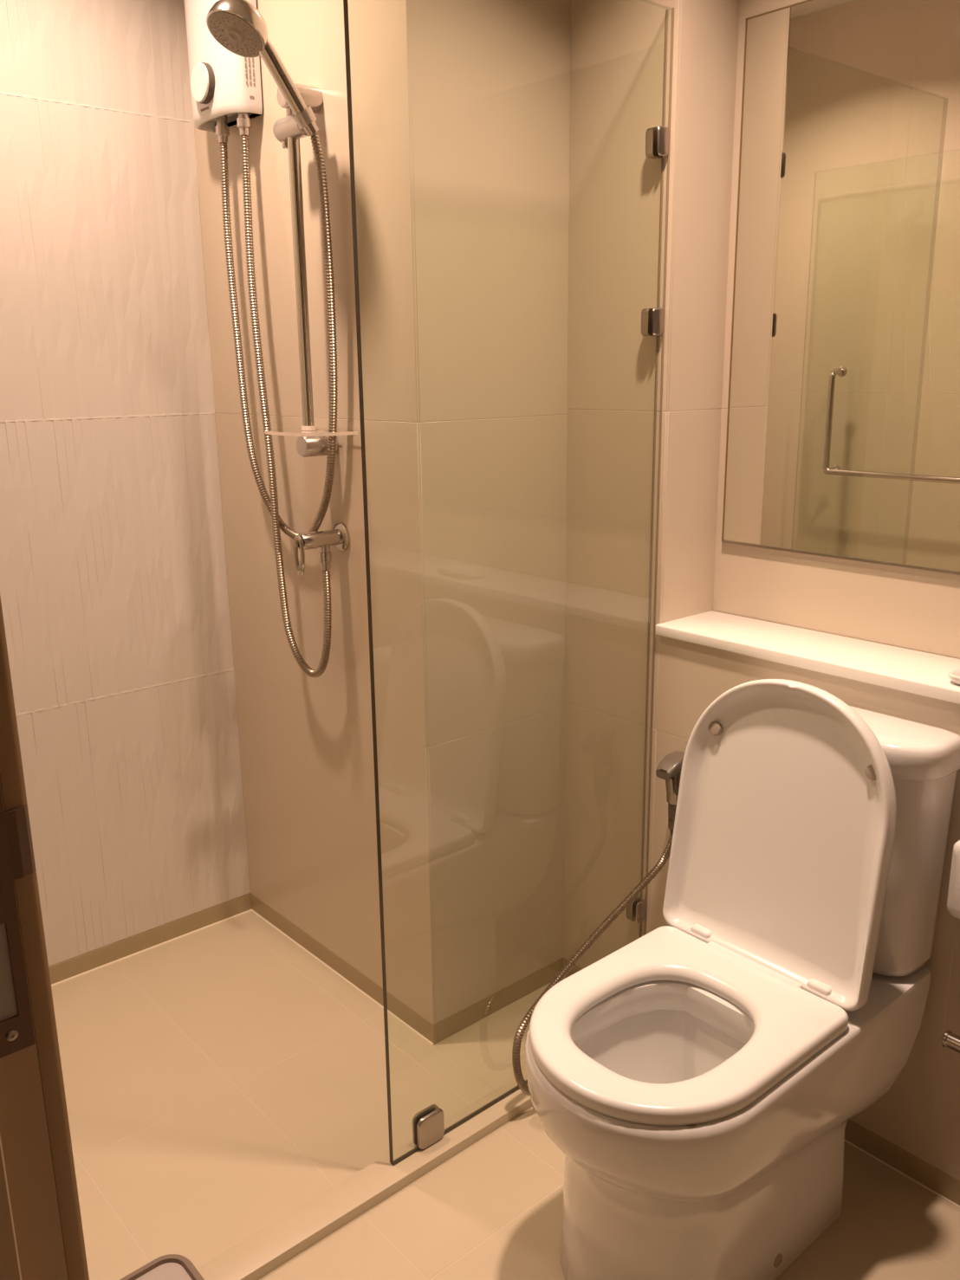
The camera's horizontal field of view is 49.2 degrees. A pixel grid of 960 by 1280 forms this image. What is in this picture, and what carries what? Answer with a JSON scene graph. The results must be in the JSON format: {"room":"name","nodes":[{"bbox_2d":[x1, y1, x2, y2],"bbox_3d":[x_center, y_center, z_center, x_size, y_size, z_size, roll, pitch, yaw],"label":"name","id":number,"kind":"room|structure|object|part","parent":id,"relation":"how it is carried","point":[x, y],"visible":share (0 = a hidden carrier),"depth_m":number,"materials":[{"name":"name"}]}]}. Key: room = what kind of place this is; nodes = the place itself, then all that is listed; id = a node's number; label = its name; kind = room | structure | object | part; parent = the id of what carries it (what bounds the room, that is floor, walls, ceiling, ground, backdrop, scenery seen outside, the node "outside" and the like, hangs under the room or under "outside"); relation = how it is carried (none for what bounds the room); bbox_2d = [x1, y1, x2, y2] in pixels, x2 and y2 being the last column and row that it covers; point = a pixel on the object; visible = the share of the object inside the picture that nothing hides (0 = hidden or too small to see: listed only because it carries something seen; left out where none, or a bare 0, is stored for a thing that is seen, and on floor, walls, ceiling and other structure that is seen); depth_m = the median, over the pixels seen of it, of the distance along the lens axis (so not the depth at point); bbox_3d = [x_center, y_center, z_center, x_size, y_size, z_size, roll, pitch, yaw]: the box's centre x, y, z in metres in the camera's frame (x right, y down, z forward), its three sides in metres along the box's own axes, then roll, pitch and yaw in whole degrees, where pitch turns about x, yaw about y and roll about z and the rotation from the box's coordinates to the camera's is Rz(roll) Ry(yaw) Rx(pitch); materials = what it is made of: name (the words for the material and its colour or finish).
{"room":"bathroom","nodes":[
{"label":"bathroom","id":0,"kind":"room"},
{"bbox_2d":[0,0,250,966],"bbox_3d":[-0.996,-0.355,2.119,1.160,2.425,0.121,-13,19,-39],"label":"wall","id":1,"kind":"structure","parent":0,"point":[113,584],"depth_m":2.23,"materials":[{"name":"white tile"}]},
{"bbox_2d":[48,892,251,986],"bbox_3d":[-0.933,0.747,2.370,0.930,0.050,0.012,-13,19,-39],"label":"baseboard","id":2,"kind":"structure","parent":1,"relation":"attached to","point":[80,965],"depth_m":2.49,"materials":[{"name":"beige tile"}]},
{"bbox_2d":[193,0,471,1044],"bbox_3d":[-0.314,-0.370,2.141,0.100,2.425,0.742,-13,19,-39],"label":"wall","id":3,"kind":"structure","parent":0,"point":[306,743],"depth_m":2.08,"materials":[{"name":"tile"}]},
{"bbox_2d":[183,0,262,143],"bbox_3d":[-0.511,-1.153,2.014,0.084,0.357,0.200,-13,19,-39],"label":"water heater","id":4,"kind":"object","parent":3,"relation":"attached to","point":[226,90],"visible":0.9,"depth_m":1.99,"materials":[{"name":"white plastic"}]},
{"bbox_3d":[-0.480,-1.174,2.034,0.004,0.300,0.184,-13,19,-39],"label":"plate","id":5,"kind":"part","parent":4,"relation":"part of","materials":[{"name":"metal"}]},
{"bbox_2d":[244,57,255,98],"bbox_3d":[-0.432,-1.076,1.967,0.019,0.107,0.001,-13,19,-39],"label":"print","id":6,"kind":"object","parent":4,"relation":"attached to","point":[249,63],"depth_m":1.97},
{"bbox_2d":[219,133,337,539],"bbox_3d":[-0.383,-0.577,2.035,0.040,0.776,0.383,-12,18,-37],"label":"shower hose","id":7,"kind":"object","parent":4,"relation":"hanging from","point":[320,161],"visible":0.85,"depth_m":2.04,"materials":[{"name":"silver metal"}]},
{"bbox_2d":[240,135,331,677],"bbox_3d":[-0.379,-0.440,2.054,0.035,1.050,0.239,-13,19,-39],"label":"shower hose","id":8,"kind":"object","parent":4,"relation":"hanging from","point":[319,671],"visible":0.99,"depth_m":2.08,"materials":[{"name":"silver metal"}]},
{"bbox_2d":[272,83,338,457],"bbox_3d":[-0.304,-0.660,1.907,0.080,0.647,0.123,-10,17,-31],"label":"slide bar","id":9,"kind":"object","parent":3,"relation":"attached to","point":[288,130],"visible":0.86,"depth_m":1.89,"materials":[{"name":"silver metal"}]},
{"bbox_2d":[206,0,318,136],"bbox_3d":[-0.366,-0.956,1.757,0.176,0.196,0.100,-13,19,-39],"label":"shower","id":10,"kind":"object","parent":9,"relation":"attached to","point":[238,26],"visible":1,"depth_m":1.72,"materials":[{"name":"silver metal"}]},
{"bbox_3d":[-0.339,-0.950,1.762,0.133,0.182,0.034,-7,16,-22],"label":"handle","id":11,"kind":"part","parent":10,"relation":"part of","materials":[{"name":"silver metal"}]},
{"bbox_3d":[-0.347,-0.887,1.878,0.014,0.012,0.014,-13,19,-39],"label":"knob","id":12,"kind":"part","parent":9,"relation":"part of","materials":[{"name":"silver metal"}]},
{"bbox_3d":[-0.327,-0.658,1.917,0.022,0.636,0.022,-13,19,-39],"label":"rail","id":13,"kind":"part","parent":9,"relation":"part of","materials":[{"name":"silver metal"}]},
{"bbox_2d":[264,425,357,436],"bbox_3d":[-0.333,-0.396,1.976,0.108,0.014,0.204,-13,19,-39],"label":"soap tray","id":14,"kind":"object","parent":9,"relation":"attached to","point":[304,430],"visible":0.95,"depth_m":1.94,"materials":[{"name":"clear plastic"}]},
{"bbox_2d":[293,521,349,575],"bbox_3d":[-0.310,-0.176,2.030,0.102,0.095,0.058,-13,19,-39],"label":"shower valve","id":15,"kind":"object","parent":3,"relation":"attached to","point":[339,537],"visible":1,"depth_m":2.02,"materials":[{"name":"silver metal"}]},
{"bbox_3d":[-0.345,-0.161,2.002,0.008,0.080,0.033,-13,19,-39],"label":"lever","id":16,"kind":"part","parent":15,"relation":"part of","materials":[{"name":"silver metal"}]},
{"bbox_2d":[250,892,436,1045],"bbox_3d":[-0.336,0.733,2.394,0.012,0.050,0.742,-13,19,-39],"label":"baseboard","id":17,"kind":"structure","parent":3,"relation":"attached to","point":[421,1026],"depth_m":2.35,"materials":[{"name":"beige tile"}]},
{"bbox_2d":[408,0,570,1022],"bbox_3d":[0.025,-0.348,2.041,0.465,2.425,0.142,-13,19,-39],"label":"wall","id":18,"kind":"structure","parent":0,"point":[490,79],"depth_m":1.95,"materials":[{"name":"tile"}]},
{"bbox_2d":[436,957,562,1042],"bbox_3d":[0.046,0.765,2.244,0.363,0.047,0.008,-13,19,-39],"label":"baseboard","id":19,"kind":"structure","parent":18,"relation":"attached to","point":[451,1024],"depth_m":2.23,"materials":[{"name":"beige tile"}]},
{"bbox_2d":[51,911,959,1279],"bbox_3d":[0.075,0.981,1.623,1.680,0.060,2.660,-13,19,-39],"label":"floor","id":20,"kind":"structure","parent":0,"point":[220,1079],"depth_m":1.88,"materials":[{"name":"tile"}]},
{"bbox_2d":[119,1254,204,1279],"bbox_3d":[-0.350,0.914,1.167,0.170,0.308,0.230,-13,19,-39],"label":"waste bin","id":21,"kind":"object","parent":20,"relation":"on","point":[171,1266],"visible":1,"depth_m":1.23,"materials":[{"name":"white plastic"}]},
{"bbox_3d":[-0.352,0.772,1.131,0.150,0.010,0.210,-13,19,-39],"label":"lid","id":22,"kind":"part","parent":21,"relation":"part of","materials":[{"name":"white plastic"}]},
{"bbox_2d":[196,1071,532,1279],"bbox_3d":[-0.150,0.913,1.778,1.301,0.040,0.063,-13,19,-39],"label":"shower curb","id":23,"kind":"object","parent":20,"relation":"on","point":[258,1255],"depth_m":1.72,"materials":[{"name":"beige stone"}]},
{"bbox_2d":[342,0,673,1164],"bbox_3d":[0.078,-0.074,1.755,0.647,1.874,0.034,-13,19,-39],"label":"screen","id":24,"kind":"object","parent":23,"relation":"on","point":[428,1124],"visible":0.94,"depth_m":1.76,"materials":[{"name":"clear glass"}]},
{"bbox_3d":[0.082,-0.073,1.750,0.646,1.874,0.010,-13,19,-39],"label":"glass pane","id":25,"kind":"part","parent":24,"relation":"part of","materials":[{"name":"clear glass"}]},
{"bbox_2d":[524,678,959,1279],"bbox_3d":[0.356,0.513,1.571,0.657,0.866,0.382,-13,19,-39],"label":"toilet","id":26,"kind":"object","parent":20,"relation":"on","point":[699,1082],"visible":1,"depth_m":1.55,"materials":[{"name":"white ceramic"}]},
{"bbox_3d":[0.269,0.551,1.502,0.416,0.025,0.344,-13,19,-39],"label":"seat","id":27,"kind":"part","parent":26,"relation":"part of","materials":[{"name":"white plastic"}]},
{"bbox_3d":[0.359,0.738,1.627,0.656,0.402,0.356,-13,19,-39],"label":"bowl","id":28,"kind":"part","parent":26,"relation":"part of","materials":[{"name":"white ceramic"}]},
{"bbox_3d":[0.456,0.286,1.612,0.094,0.450,0.362,-13,19,-39],"label":"lid","id":29,"kind":"part","parent":26,"relation":"part of","materials":[{"name":"white plastic"}]},
{"bbox_3d":[0.549,0.142,1.653,0.132,0.052,0.382,-13,19,-39],"label":"tank lid","id":30,"kind":"part","parent":26,"relation":"part of","materials":[{"name":"white ceramic"}]},
{"bbox_3d":[0.555,0.330,1.705,0.122,0.336,0.364,-13,19,-39],"label":"tank","id":31,"kind":"part","parent":26,"relation":"part of","materials":[{"name":"white ceramic"}]},
{"bbox_2d":[565,0,739,633],"bbox_3d":[0.353,-0.795,1.960,0.283,1.527,0.246,-13,19,-39],"label":"wall","id":32,"kind":"structure","parent":0,"point":[617,47],"depth_m":1.90,"materials":[{"name":"tile"}]},
{"bbox_2d":[562,614,959,1180],"bbox_3d":[0.865,0.515,1.712,0.283,0.898,1.758,-13,19,-39],"label":"wall","id":33,"kind":"structure","parent":0,"point":[605,664],"depth_m":2.04,"materials":[{"name":"tile"}]},
{"bbox_2d":[511,835,672,1095],"bbox_3d":[0.223,0.606,1.950,0.401,0.454,0.081,-7,16,-24],"label":"hose","id":34,"kind":"object","parent":33,"relation":"attached to","point":[520,1081],"visible":0.53,"depth_m":1.92,"materials":[{"name":"silver metal"}]},
{"bbox_2d":[655,750,684,835],"bbox_3d":[0.365,0.291,1.959,0.078,0.161,0.040,-13,19,-39],"label":"bidet sprayer","id":35,"kind":"object","parent":33,"relation":"hanging from","point":[669,769],"visible":0.58,"depth_m":1.94,"materials":[{"name":"silver metal"}]},
{"bbox_2d":[562,957,959,1208],"bbox_3d":[0.765,0.894,1.716,0.011,0.049,1.758,-13,19,-39],"label":"baseboard","id":36,"kind":"structure","parent":33,"relation":"attached to","point":[941,1184],"depth_m":1.77,"materials":[{"name":"beige tile"}]},
{"bbox_2d":[654,610,959,704],"bbox_3d":[0.890,0.103,1.466,0.172,0.021,1.514,-13,19,-39],"label":"ledge shelf","id":37,"kind":"object","parent":33,"relation":"on","point":[920,673],"visible":1,"depth_m":1.77,"materials":[{"name":"white stone"}]},
{"bbox_2d":[947,667,959,685],"bbox_3d":[0.762,0.063,1.552,0.068,0.016,0.124,-13,19,-39],"label":"soap dish","id":38,"kind":"object","parent":37,"relation":"on","point":[953,675],"visible":1,"depth_m":1.57,"materials":[{"name":"white ceramic"}]},
{"bbox_2d":[941,1029,959,1053],"bbox_3d":[0.787,0.618,1.547,0.079,0.048,0.181,-13,19,-39],"label":"paper holder","id":39,"kind":"object","parent":33,"relation":"attached to","point":[950,1040],"visible":1,"depth_m":1.58,"materials":[{"name":"silver metal"}]},
{"bbox_2d":[946,840,959,918],"bbox_3d":[0.759,0.345,1.476,0.116,0.124,0.152,-13,19,-39],"label":"tissue box","id":40,"kind":"object","parent":33,"relation":"attached to","point":[953,901],"visible":1,"depth_m":1.49,"materials":[{"name":"white plastic"}]},
{"bbox_2d":[712,0,959,659],"bbox_3d":[0.993,-0.650,1.369,0.120,1.527,1.512,-13,19,-39],"label":"wall","id":41,"kind":"structure","parent":0,"point":[912,609],"depth_m":1.86,"materials":[{"name":"tile"}]},
{"bbox_2d":[721,0,959,575],"bbox_3d":[0.899,-0.505,1.418,0.009,0.903,1.333,-13,19,-39],"label":"wall mirror","id":42,"kind":"object","parent":41,"relation":"attached to","point":[843,436],"visible":1,"depth_m":1.73,"materials":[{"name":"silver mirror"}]},
{"bbox_3d":[0.906,-0.070,1.529,0.009,0.004,1.330,-13,19,-39],"label":"rail","id":43,"kind":"part","parent":42,"relation":"part of","materials":[{"name":"silver metal"}]},
{"bbox_3d":[0.003,0.114,0.257,0.120,2.425,1.150,-13,19,-39],"label":"wall","id":44,"kind":"structure","parent":0,"visible":0},
{"bbox_2d":[0,594,89,1279],"bbox_3d":[-0.080,0.202,0.372,0.130,2.080,0.935,-13,19,-39],"label":"door","id":45,"kind":"structure","parent":44,"relation":"in","point":[42,1237],"depth_m":0.75,"materials":[{"name":"brown wood"}]},
{"bbox_3d":[-0.327,0.187,0.722,0.006,0.216,0.048,13,20,42],"label":"strike plate","id":46,"kind":"part","parent":45,"relation":"part of","materials":[{"name":"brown metal"}]}
]}

